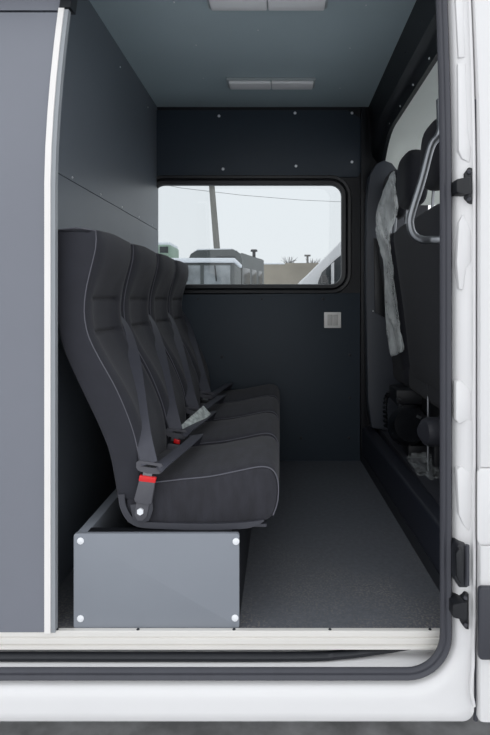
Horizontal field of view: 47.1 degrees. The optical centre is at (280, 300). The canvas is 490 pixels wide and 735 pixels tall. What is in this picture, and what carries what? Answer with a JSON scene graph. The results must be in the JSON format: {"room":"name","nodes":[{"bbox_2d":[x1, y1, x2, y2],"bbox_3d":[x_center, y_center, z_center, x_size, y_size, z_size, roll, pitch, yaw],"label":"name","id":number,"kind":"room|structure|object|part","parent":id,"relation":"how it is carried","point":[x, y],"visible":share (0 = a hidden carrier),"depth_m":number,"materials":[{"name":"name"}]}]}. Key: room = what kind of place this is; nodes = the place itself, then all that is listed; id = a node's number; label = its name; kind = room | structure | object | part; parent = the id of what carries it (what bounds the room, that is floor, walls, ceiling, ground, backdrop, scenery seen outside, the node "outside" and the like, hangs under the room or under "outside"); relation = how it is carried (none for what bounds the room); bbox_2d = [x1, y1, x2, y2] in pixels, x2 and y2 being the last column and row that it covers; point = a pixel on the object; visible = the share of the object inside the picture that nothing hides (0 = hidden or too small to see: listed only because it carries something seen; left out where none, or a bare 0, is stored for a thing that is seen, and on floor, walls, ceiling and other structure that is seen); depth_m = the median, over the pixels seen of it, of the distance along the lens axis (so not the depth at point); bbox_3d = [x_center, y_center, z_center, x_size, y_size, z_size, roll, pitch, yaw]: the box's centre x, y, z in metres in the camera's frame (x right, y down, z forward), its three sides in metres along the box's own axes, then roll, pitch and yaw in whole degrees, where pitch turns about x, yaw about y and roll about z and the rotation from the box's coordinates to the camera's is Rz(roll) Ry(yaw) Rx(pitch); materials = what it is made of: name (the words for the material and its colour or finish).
{"room":"vehicle interior","nodes":[
{"label":"vehicle interior","id":0,"kind":"room"},
{"bbox_2d":[0,12,57,631],"bbox_3d":[-1.409,0.034,1.549,1.582,1.703,0.105,0,0,0],"label":"wall","id":1,"kind":"structure","parent":0,"point":[26,38],"depth_m":1.50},
{"bbox_2d":[44,8,70,633],"bbox_3d":[-0.608,0.029,1.550,0.012,1.713,0.112,0,0,0],"label":"trim","id":2,"kind":"structure","parent":1,"relation":"attached to","point":[66,19],"depth_m":1.50,"materials":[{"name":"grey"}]},
{"bbox_2d":[0,0,59,11],"bbox_3d":[-1.414,-0.895,1.622,1.572,0.135,0.055,0,0,0],"label":"wall","id":3,"kind":"structure","parent":0,"point":[5,5],"depth_m":1.60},
{"bbox_2d":[59,0,77,14],"bbox_3d":[-0.612,-0.897,1.625,0.031,0.132,0.084,0,0,0],"label":"trim","id":4,"kind":"structure","parent":3,"relation":"attached to","point":[71,5],"depth_m":1.59,"materials":[{"name":"black plastic"}]},
{"bbox_2d":[58,0,157,586],"bbox_3d":[-0.704,-0.097,2.342,0.033,1.968,1.615,0,0,0],"label":"wall","id":5,"kind":"structure","parent":0,"point":[107,164],"depth_m":2.04,"materials":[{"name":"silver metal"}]},
{"bbox_2d":[0,0,475,720],"bbox_3d":[-0.928,-0.021,1.480,2.843,2.184,0.149,0,0,0],"label":"door frame","id":6,"kind":"structure","parent":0,"point":[446,694],"depth_m":1.43,"materials":[{"name":"white paint"}]},
{"bbox_2d":[0,650,405,661],"bbox_3d":[-0.895,0.939,1.512,2.610,0.030,0.069,0,0,0],"label":"trim","id":7,"kind":"structure","parent":6,"relation":"attached to","point":[335,654],"depth_m":1.48,"materials":[{"name":"black rubber"}]},
{"bbox_2d":[0,650,434,666],"bbox_3d":[-0.885,0.950,1.507,2.630,0.065,0.106,0,0,0],"label":"trim","id":8,"kind":"structure","parent":6,"relation":"attached to","point":[408,658],"depth_m":1.48,"materials":[{"name":"white paint"}]},
{"bbox_2d":[0,628,439,649],"bbox_3d":[-0.884,0.904,1.500,2.632,0.049,0.023,0,0,0],"label":"trim","id":9,"kind":"structure","parent":6,"relation":"attached to","point":[63,638],"depth_m":1.50,"materials":[{"name":"metal"}]},
{"bbox_2d":[0,0,451,680],"bbox_3d":[-0.794,-0.002,1.486,2.472,1.963,0.096,0,0,0],"label":"door seal","id":10,"kind":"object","parent":6,"relation":"attached to","point":[438,657],"depth_m":1.44,"materials":[{"name":"rubber"}]},
{"bbox_2d":[361,453,439,591],"bbox_3d":[0.468,0.862,2.310,0.004,0.050,1.621,0,0,-2],"label":"baseboard","id":11,"kind":"structure","parent":6,"relation":"attached to","point":[428,564],"depth_m":2.11,"materials":[{"name":"black plastic"}]},
{"bbox_2d":[362,426,439,572],"bbox_3d":[0.500,0.792,2.310,0.060,0.190,1.622,0,0,-2],"label":"trim","id":12,"kind":"structure","parent":6,"relation":"attached to","point":[420,510],"depth_m":2.15,"materials":[{"name":"black plastic"}]},
{"bbox_2d":[406,99,439,243],"bbox_3d":[0.441,-0.373,1.617,0.119,0.463,0.132,0,0,-12],"label":"handle","id":13,"kind":"object","parent":6,"relation":"attached to","point":[434,140],"visible":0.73,"depth_m":1.65,"materials":[{"name":"silver metal"}]},
{"bbox_2d":[449,591,468,628],"bbox_3d":[0.454,0.786,1.432,0.044,0.092,0.070,0,0,0],"label":"hinge","id":14,"kind":"object","parent":6,"relation":"in","point":[458,604],"depth_m":1.41,"materials":[{"name":"black plastic"}]},
{"bbox_3d":[0.466,0.786,1.442,0.019,0.092,0.050,0,0,0],"label":"catch plate","id":15,"kind":"part","parent":14,"relation":"part of","materials":[{"name":"black plastic"}]},
{"bbox_2d":[451,537,468,586],"bbox_3d":[0.454,0.666,1.422,0.040,0.108,0.066,0,0,0],"label":"buffer","id":16,"kind":"object","parent":6,"relation":"attached to","point":[459,549],"visible":0.98,"depth_m":1.40,"materials":[{"name":"black rubber"}]},
{"bbox_3d":[0.444,0.660,1.399,0.020,0.088,0.020,0,0,0],"label":"rubber bulb","id":17,"kind":"part","parent":16,"relation":"part of","materials":[{"name":"black plastic"}]},
{"bbox_2d":[452,167,471,203],"bbox_3d":[0.462,-0.292,1.432,0.044,0.092,0.070,0,0,0],"label":"hinge","id":18,"kind":"object","parent":6,"relation":"in","point":[462,186],"depth_m":1.41,"materials":[{"name":"black plastic"}]},
{"bbox_3d":[0.475,-0.292,1.442,0.019,0.092,0.050,0,0,0],"label":"catch plate","id":19,"kind":"part","parent":18,"relation":"part of","materials":[{"name":"black plastic"}]},
{"bbox_2d":[471,0,489,721],"bbox_3d":[1.170,-0.006,1.458,1.360,2.153,0.145,0,0,0],"label":"door","id":20,"kind":"structure","parent":6,"relation":"in","point":[480,9],"depth_m":1.40,"materials":[{"name":"white paint"}]},
{"bbox_2d":[58,461,439,627],"bbox_3d":[-0.395,0.902,2.320,1.790,0.030,1.640,0,0,0],"label":"floor","id":21,"kind":"structure","parent":0,"point":[332,552],"depth_m":1.89,"materials":[{"name":"grey rubber"}]},
{"bbox_2d":[74,489,251,627],"bbox_3d":[-0.337,0.758,2.305,0.449,0.258,1.589,0,0,0],"label":"box","id":22,"kind":"object","parent":21,"relation":"on","point":[126,575],"visible":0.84,"depth_m":1.51,"materials":[{"name":"silver metal"}]},
{"bbox_3d":[-0.542,0.759,2.314,0.030,0.256,1.572,0,0,0],"label":"panel","id":23,"kind":"part","parent":22,"relation":"part of","materials":[{"name":"grey metal"}]},
{"bbox_3d":[-0.337,0.758,1.521,0.448,0.258,0.014,0,0,0],"label":"panel","id":24,"kind":"part","parent":22,"relation":"part of","materials":[{"name":"grey metal"}]},
{"bbox_3d":[-0.332,0.648,1.542,0.390,0.038,0.025,0,0,0],"label":"support rail","id":25,"kind":"part","parent":22,"relation":"part of","materials":[{"name":"black plastic"}]},
{"bbox_2d":[58,227,278,529],"bbox_3d":[-0.317,0.209,1.716,0.624,0.840,0.418,0,0,0],"label":"passenger seat","id":26,"kind":"object","parent":22,"relation":"on","point":[235,484],"visible":0.98,"depth_m":1.55,"materials":[{"name":"grey fabric"}]},
{"bbox_3d":[-0.506,0.168,1.722,0.246,0.758,0.358,0,0,0],"label":"backrest","id":27,"kind":"part","parent":26,"relation":"part of","materials":[{"name":"grey fabric"}]},
{"bbox_3d":[-0.243,0.580,1.720,0.407,0.098,0.362,0,0,0],"label":"seat frame","id":28,"kind":"part","parent":26,"relation":"part of","materials":[{"name":"grey plastic"}]},
{"bbox_2d":[127,436,278,522],"bbox_3d":[-0.215,0.529,1.722,0.420,0.183,0.350,0,0,0],"label":"seat cushion","id":29,"kind":"object","parent":26,"relation":"on","point":[235,481],"depth_m":1.55,"materials":[{"name":"fabric"}]},
{"bbox_2d":[121,243,279,453],"bbox_3d":[-0.317,0.209,2.106,0.624,0.840,0.418,0,0,0],"label":"passenger seat","id":30,"kind":"object","parent":22,"relation":"on","point":[160,370],"visible":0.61,"depth_m":2.04,"materials":[{"name":"grey fabric"}]},
{"bbox_3d":[-0.506,0.168,2.112,0.246,0.758,0.358,0,0,0],"label":"backrest","id":31,"kind":"part","parent":30,"relation":"part of","materials":[{"name":"grey fabric"}]},
{"bbox_2d":[172,413,279,446],"bbox_3d":[-0.215,0.529,2.112,0.420,0.183,0.350,0,0,0],"label":"seat cushion","id":32,"kind":"object","parent":30,"relation":"on","point":[262,424],"depth_m":2.02,"materials":[{"name":"fabric"}]},
{"bbox_2d":[148,253,279,424],"bbox_3d":[-0.317,0.209,2.496,0.624,0.840,0.418,0,0,0],"label":"passenger seat","id":33,"kind":"object","parent":22,"relation":"on","point":[175,350],"visible":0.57,"depth_m":2.44,"materials":[{"name":"grey fabric"}]},
{"bbox_3d":[-0.506,0.168,2.502,0.246,0.758,0.358,0,0,0],"label":"backrest","id":34,"kind":"part","parent":33,"relation":"part of","materials":[{"name":"grey fabric"}]},
{"bbox_2d":[194,396,279,421],"bbox_3d":[-0.215,0.529,2.502,0.420,0.183,0.350,0,0,0],"label":"seat cushion","id":35,"kind":"object","parent":33,"relation":"on","point":[267,404],"depth_m":2.41,"materials":[{"name":"fabric"}]},
{"bbox_2d":[168,260,279,405],"bbox_3d":[-0.317,0.209,2.886,0.624,0.840,0.418,0,0,0],"label":"passenger seat","id":36,"kind":"object","parent":22,"relation":"on","point":[180,278],"visible":0.47,"depth_m":2.82,"materials":[{"name":"grey fabric"}]},
{"bbox_3d":[-0.506,0.168,2.892,0.246,0.758,0.358,0,0,0],"label":"backrest","id":37,"kind":"part","parent":36,"relation":"part of","materials":[{"name":"grey fabric"}]},
{"bbox_2d":[207,384,279,403],"bbox_3d":[-0.215,0.529,2.892,0.420,0.183,0.350,0,0,0],"label":"seat cushion","id":38,"kind":"object","parent":36,"relation":"on","point":[237,395],"depth_m":2.80,"materials":[{"name":"fabric"}]},
{"bbox_3d":[-0.126,0.759,2.314,0.022,0.256,1.572,0,0,0],"label":"panel","id":39,"kind":"part","parent":22,"relation":"part of","materials":[{"name":"black plastic"}]},
{"bbox_2d":[89,0,415,106],"bbox_3d":[-0.100,-1.087,2.345,1.240,0.018,1.610,0,0,0],"label":"ceiling","id":40,"kind":"structure","parent":0,"point":[183,53],"depth_m":2.40,"materials":[{"name":"silver metal"}]},
{"bbox_2d":[207,0,327,10],"bbox_3d":[-0.049,-1.068,1.998,0.433,0.026,0.107,0,0,0],"label":"recessed light","id":41,"kind":"object","parent":40,"relation":"in","point":[214,5],"visible":1,"depth_m":2.00,"materials":[{"name":"grey plastic"}]},
{"bbox_2d":[209,0,266,10],"bbox_3d":[-0.152,-1.062,1.998,0.205,0.015,0.085,0,0,0],"label":"diffuser","id":42,"kind":"object","parent":41,"relation":"attached to","point":[215,5],"depth_m":2.00,"materials":[{"name":"white plastic"}]},
{"bbox_2d":[268,0,325,10],"bbox_3d":[0.056,-1.062,1.998,0.205,0.015,0.085,0,0,0],"label":"diffuser","id":43,"kind":"object","parent":41,"relation":"attached to","point":[273,5],"depth_m":2.00,"materials":[{"name":"white plastic"}]},
{"bbox_2d":[226,78,315,89],"bbox_3d":[-0.049,-1.068,2.759,0.433,0.026,0.107,0,0,0],"label":"recessed light","id":44,"kind":"object","parent":40,"relation":"in","point":[233,83],"visible":1,"depth_m":2.72,"materials":[{"name":"grey plastic"}]},
{"bbox_2d":[229,81,270,89],"bbox_3d":[-0.152,-1.062,2.757,0.205,0.015,0.085,0,0,0],"label":"diffuser","id":45,"kind":"object","parent":44,"relation":"attached to","point":[233,85],"depth_m":2.74,"materials":[{"name":"white plastic"}]},
{"bbox_2d":[271,81,313,89],"bbox_3d":[0.056,-1.062,2.757,0.205,0.015,0.085,0,0,0],"label":"diffuser","id":46,"kind":"object","parent":44,"relation":"attached to","point":[275,85],"depth_m":2.74,"materials":[{"name":"white plastic"}]},
{"bbox_2d":[157,107,427,432],"bbox_3d":[0.590,-0.102,3.135,2.620,1.978,0.030,0,0,0],"label":"wall","id":47,"kind":"structure","parent":0,"point":[353,286],"depth_m":3.12,"materials":[{"name":"black plastic"}]},
{"bbox_2d":[156,175,350,293],"bbox_3d":[-0.187,-0.369,3.121,1.158,0.663,0.038,0,0,0],"label":"window","id":48,"kind":"structure","parent":47,"relation":"in","point":[169,180],"depth_m":3.11,"materials":[{"name":"black rubber"}]},
{"bbox_2d":[157,110,360,176],"bbox_3d":[-0.130,-0.871,3.112,1.193,0.377,0.015,0,0,0],"label":"upper wall panel","id":49,"kind":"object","parent":47,"relation":"attached to","point":[189,142],"depth_m":3.11,"materials":[{"name":"black metal"}]},
{"bbox_2d":[182,293,359,460],"bbox_3d":[-0.144,0.422,3.112,1.166,0.932,0.015,0,0,0],"label":"lower wall panel","id":50,"kind":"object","parent":47,"relation":"attached to","point":[283,341],"depth_m":3.11,"materials":[{"name":"black plastic"}]},
{"bbox_2d":[324,312,340,327],"bbox_3d":[0.286,0.105,3.100,0.094,0.088,0.016,0,0,0],"label":"light switch","id":51,"kind":"object","parent":47,"relation":"attached to","point":[331,319],"visible":1,"depth_m":3.10,"materials":[{"name":"white plastic"}]},
{"bbox_2d":[360,108,371,460],"bbox_3d":[0.472,-0.088,3.105,0.061,1.953,0.030,0,0,0],"label":"trim","id":52,"kind":"structure","parent":47,"relation":"attached to","point":[366,158],"depth_m":3.09,"materials":[{"name":"black plastic"}]},
{"bbox_2d":[364,161,403,429],"bbox_3d":[0.557,-0.027,3.045,0.204,1.456,0.110,0,0,0],"label":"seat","id":53,"kind":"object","parent":47,"relation":"attached to","point":[379,376],"depth_m":3.00,"materials":[{"name":"black fabric"}]},
{"bbox_2d":[378,429,439,505],"bbox_3d":[1.220,0.716,2.325,1.360,0.042,1.650,0,0,0],"label":"trim","id":54,"kind":"structure","parent":47,"relation":"attached to","point":[417,466],"depth_m":2.35,"materials":[{"name":"grey plastic"}]},
{"bbox_2d":[378,169,421,408],"bbox_3d":[0.797,0.017,2.870,0.566,1.356,0.340,0,0,0],"label":"seat","id":55,"kind":"object","parent":54,"relation":"on","point":[400,360],"visible":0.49,"depth_m":2.76,"materials":[{"name":"black fabric"}]},
{"bbox_2d":[378,172,403,354],"bbox_3d":[0.521,-0.176,2.681,0.138,0.887,0.072,0,0,0],"label":"plastic film","id":56,"kind":"object","parent":55,"relation":"hanging from","point":[388,188],"visible":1,"depth_m":2.67,"materials":[{"name":"white"}]},
{"bbox_3d":[0.614,0.023,2.870,0.212,0.728,0.340,0,0,0],"label":"backrest","id":57,"kind":"part","parent":55,"relation":"part of","materials":[{"name":"black fabric"}]},
{"bbox_3d":[0.575,-0.383,2.810,0.022,0.141,0.012,0,0,0],"label":"headrest post","id":58,"kind":"part","parent":55,"relation":"part of","materials":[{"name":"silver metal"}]},
{"bbox_2d":[393,365,409,386],"bbox_3d":[0.840,0.357,2.870,0.480,0.140,0.340,0,0,0],"label":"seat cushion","id":59,"kind":"object","parent":55,"relation":"on","point":[400,372],"depth_m":2.77,"materials":[{"name":"black fabric"}]},
{"bbox_2d":[387,385,431,457],"bbox_3d":[0.642,0.556,2.597,0.316,0.278,0.406,0,0,0],"label":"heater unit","id":60,"kind":"object","parent":54,"relation":"on","point":[402,425],"visible":0.71,"depth_m":2.48,"materials":[{"name":"black plastic"}]},
{"bbox_2d":[383,392,388,427],"bbox_3d":[0.584,0.545,2.769,0.158,0.184,0.069,0,0,45],"label":"coiled cable","id":61,"kind":"object","parent":60,"relation":"hanging from","point":[386,396],"visible":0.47,"depth_m":2.79,"materials":[{"name":"black plastic"}]},
{"bbox_2d":[394,119,439,416],"bbox_3d":[0.797,0.017,2.223,0.566,1.356,0.945,0,0,0],"label":"seat","id":62,"kind":"object","parent":54,"relation":"on","point":[418,264],"visible":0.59,"depth_m":2.24,"materials":[{"name":"black fabric"}]},
{"bbox_3d":[0.614,0.023,2.210,0.212,0.728,0.920,0,0,0],"label":"backrest","id":63,"kind":"part","parent":62,"relation":"part of","materials":[{"name":"black fabric"}]},
{"bbox_2d":[409,368,439,408],"bbox_3d":[0.840,0.357,2.210,0.480,0.140,0.920,0,0,0],"label":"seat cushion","id":64,"kind":"object","parent":62,"relation":"on","point":[425,382],"depth_m":2.29,"materials":[{"name":"black fabric"}]},
{"bbox_3d":[0.850,0.522,2.210,0.380,0.210,0.860,0,0,0],"label":"seat","id":65,"kind":"part","parent":62,"relation":"part of","materials":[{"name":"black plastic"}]},
{"bbox_3d":[0.575,-0.383,2.120,0.022,0.141,0.012,0,0,0],"label":"headrest post","id":66,"kind":"part","parent":62,"relation":"part of","materials":[{"name":"silver metal"}]},
{"bbox_2d":[427,396,428,470],"bbox_3d":[0.627,0.482,2.292,0.060,0.425,0.015,0,0,24],"label":"post","id":67,"kind":"object","parent":54,"relation":"on","point":[427,396],"visible":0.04,"depth_m":2.30,"materials":[{"name":"silver metal"}]},
{"bbox_2d":[417,417,439,477],"bbox_3d":[0.677,0.578,2.241,0.258,0.234,0.116,0,0,-13],"label":"canister","id":68,"kind":"object","parent":54,"relation":"on","point":[428,430],"visible":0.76,"depth_m":2.20,"materials":[{"name":"grey plastic"}]},
{"bbox_3d":[0.618,0.627,2.220,0.030,0.136,0.040,0,0,0],"label":"support leg","id":69,"kind":"part","parent":68,"relation":"part of","materials":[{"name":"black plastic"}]},
{"bbox_2d":[385,61,439,204],"bbox_3d":[0.920,-0.809,2.342,0.720,0.561,1.565,0,0,0],"label":"window","id":70,"kind":"structure","parent":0,"point":[407,134],"depth_m":2.95,"materials":[{"name":"clear glass"}]},
{"bbox_2d":[368,0,437,162],"bbox_3d":[0.526,-0.875,2.300,0.078,0.413,1.640,0,0,0],"label":"trim","id":71,"kind":"structure","parent":70,"relation":"attached to","point":[414,55],"depth_m":2.34,"materials":[{"name":"black plastic"}]},
{"label":"outside","id":72,"kind":"structure","parent":0,"visible":0},
{"bbox_2d":[0,715,489,734],"bbox_3d":[0.000,1.387,-11.400,80.000,0.001,34.200,0,0,0],"label":"ground","id":73,"kind":"structure","parent":72,"point":[469,727],"depth_m":1.82,"materials":[{"name":"grey asphalt"}]},
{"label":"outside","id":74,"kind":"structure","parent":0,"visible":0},
{"label":"snow","id":75,"kind":"object","parent":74,"visible":0},
{"bbox_2d":[158,242,178,257],"bbox_3d":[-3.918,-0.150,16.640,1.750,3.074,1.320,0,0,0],"label":"van","id":76,"kind":"object","parent":75,"relation":"on","point":[168,249],"visible":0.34,"depth_m":16.05,"materials":[{"name":"white"}]},
{"bbox_2d":[209,186,219,248],"bbox_3d":[-2.636,-2.630,20.000,1.485,8.055,0.260,0,0,0],"label":"utility pole","id":77,"kind":"object","parent":75,"relation":"on","point":[215,231],"visible":0.23,"depth_m":19.91,"materials":[{"name":"wood"}]},
{"bbox_2d":[172,186,337,201],"bbox_3d":[1.143,-4.644,24.323,16.962,1.231,0.482,0,0,-40],"label":"overhead wire","id":78,"kind":"object","parent":77,"relation":"hanging from","point":[172,186],"visible":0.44,"depth_m":22.52,"materials":[{"name":"black metal"}]},
{"bbox_2d":[172,248,263,283],"bbox_3d":[-1.303,0.051,12.925,1.694,2.672,4.950,0,0,0],"label":"truck","id":79,"kind":"object","parent":75,"relation":"on","point":[205,266],"visible":0.3,"depth_m":10.64,"materials":[{"name":"white metal"}]},
{"bbox_3d":[-1.489,-0.493,10.560,0.060,0.360,0.040,0,0,0],"label":"windscreen post","id":80,"kind":"part","parent":79,"relation":"part of","materials":[{"name":"grey metal"}]},
{"bbox_2d":[250,249,257,256],"bbox_3d":[-0.675,-1.175,14.000,0.180,0.220,0.171,0,0,0],"label":"roof vent","id":81,"kind":"object","parent":79,"relation":"attached to","point":[253,251],"depth_m":13.96,"materials":[{"name":"black plastic"}]},
{"bbox_2d":[281,257,296,262],"bbox_3d":[0.468,-0.512,30.044,0.609,3.799,1.064,0,0,-43],"label":"bare tree","id":82,"kind":"object","parent":75,"relation":"on","point":[289,261],"visible":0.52,"depth_m":29.98,"materials":[{"name":"grey plant"}]},
{"bbox_2d":[264,263,317,283],"bbox_3d":[0.171,-0.121,24.150,11.571,3.016,0.340,0,0,0],"label":"wall","id":83,"kind":"structure","parent":75,"relation":"on","point":[287,273],"depth_m":24.00,"materials":[{"name":"concrete"}]},
{"bbox_2d":[304,255,310,262],"bbox_3d":[1.230,-0.381,26.000,0.280,3.536,0.120,0,0,0],"label":"lamp post","id":84,"kind":"object","parent":75,"relation":"on","point":[306,256],"visible":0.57,"depth_m":25.99,"materials":[{"name":"grey metal"}]},
{"bbox_2d":[298,241,340,283],"bbox_3d":[1.393,0.225,7.850,2.690,2.324,2.100,0,0,0],"label":"van","id":85,"kind":"object","parent":75,"relation":"on","point":[328,270],"visible":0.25,"depth_m":7.00,"materials":[{"name":"white paint"}]},
{"bbox_2d":[321,275,326,282],"bbox_3d":[0.531,-0.269,6.890,0.062,0.088,0.180,0,0,0],"label":"mirror","id":86,"kind":"object","parent":85,"relation":"attached to","point":[323,277],"depth_m":6.80,"materials":[{"name":"black plastic"}]},
{"bbox_3d":[0.644,-0.312,6.990,0.038,0.349,0.020,0,0,0],"label":"window post","id":87,"kind":"part","parent":85,"relation":"part of","materials":[{"name":"white metal"}]}
]}

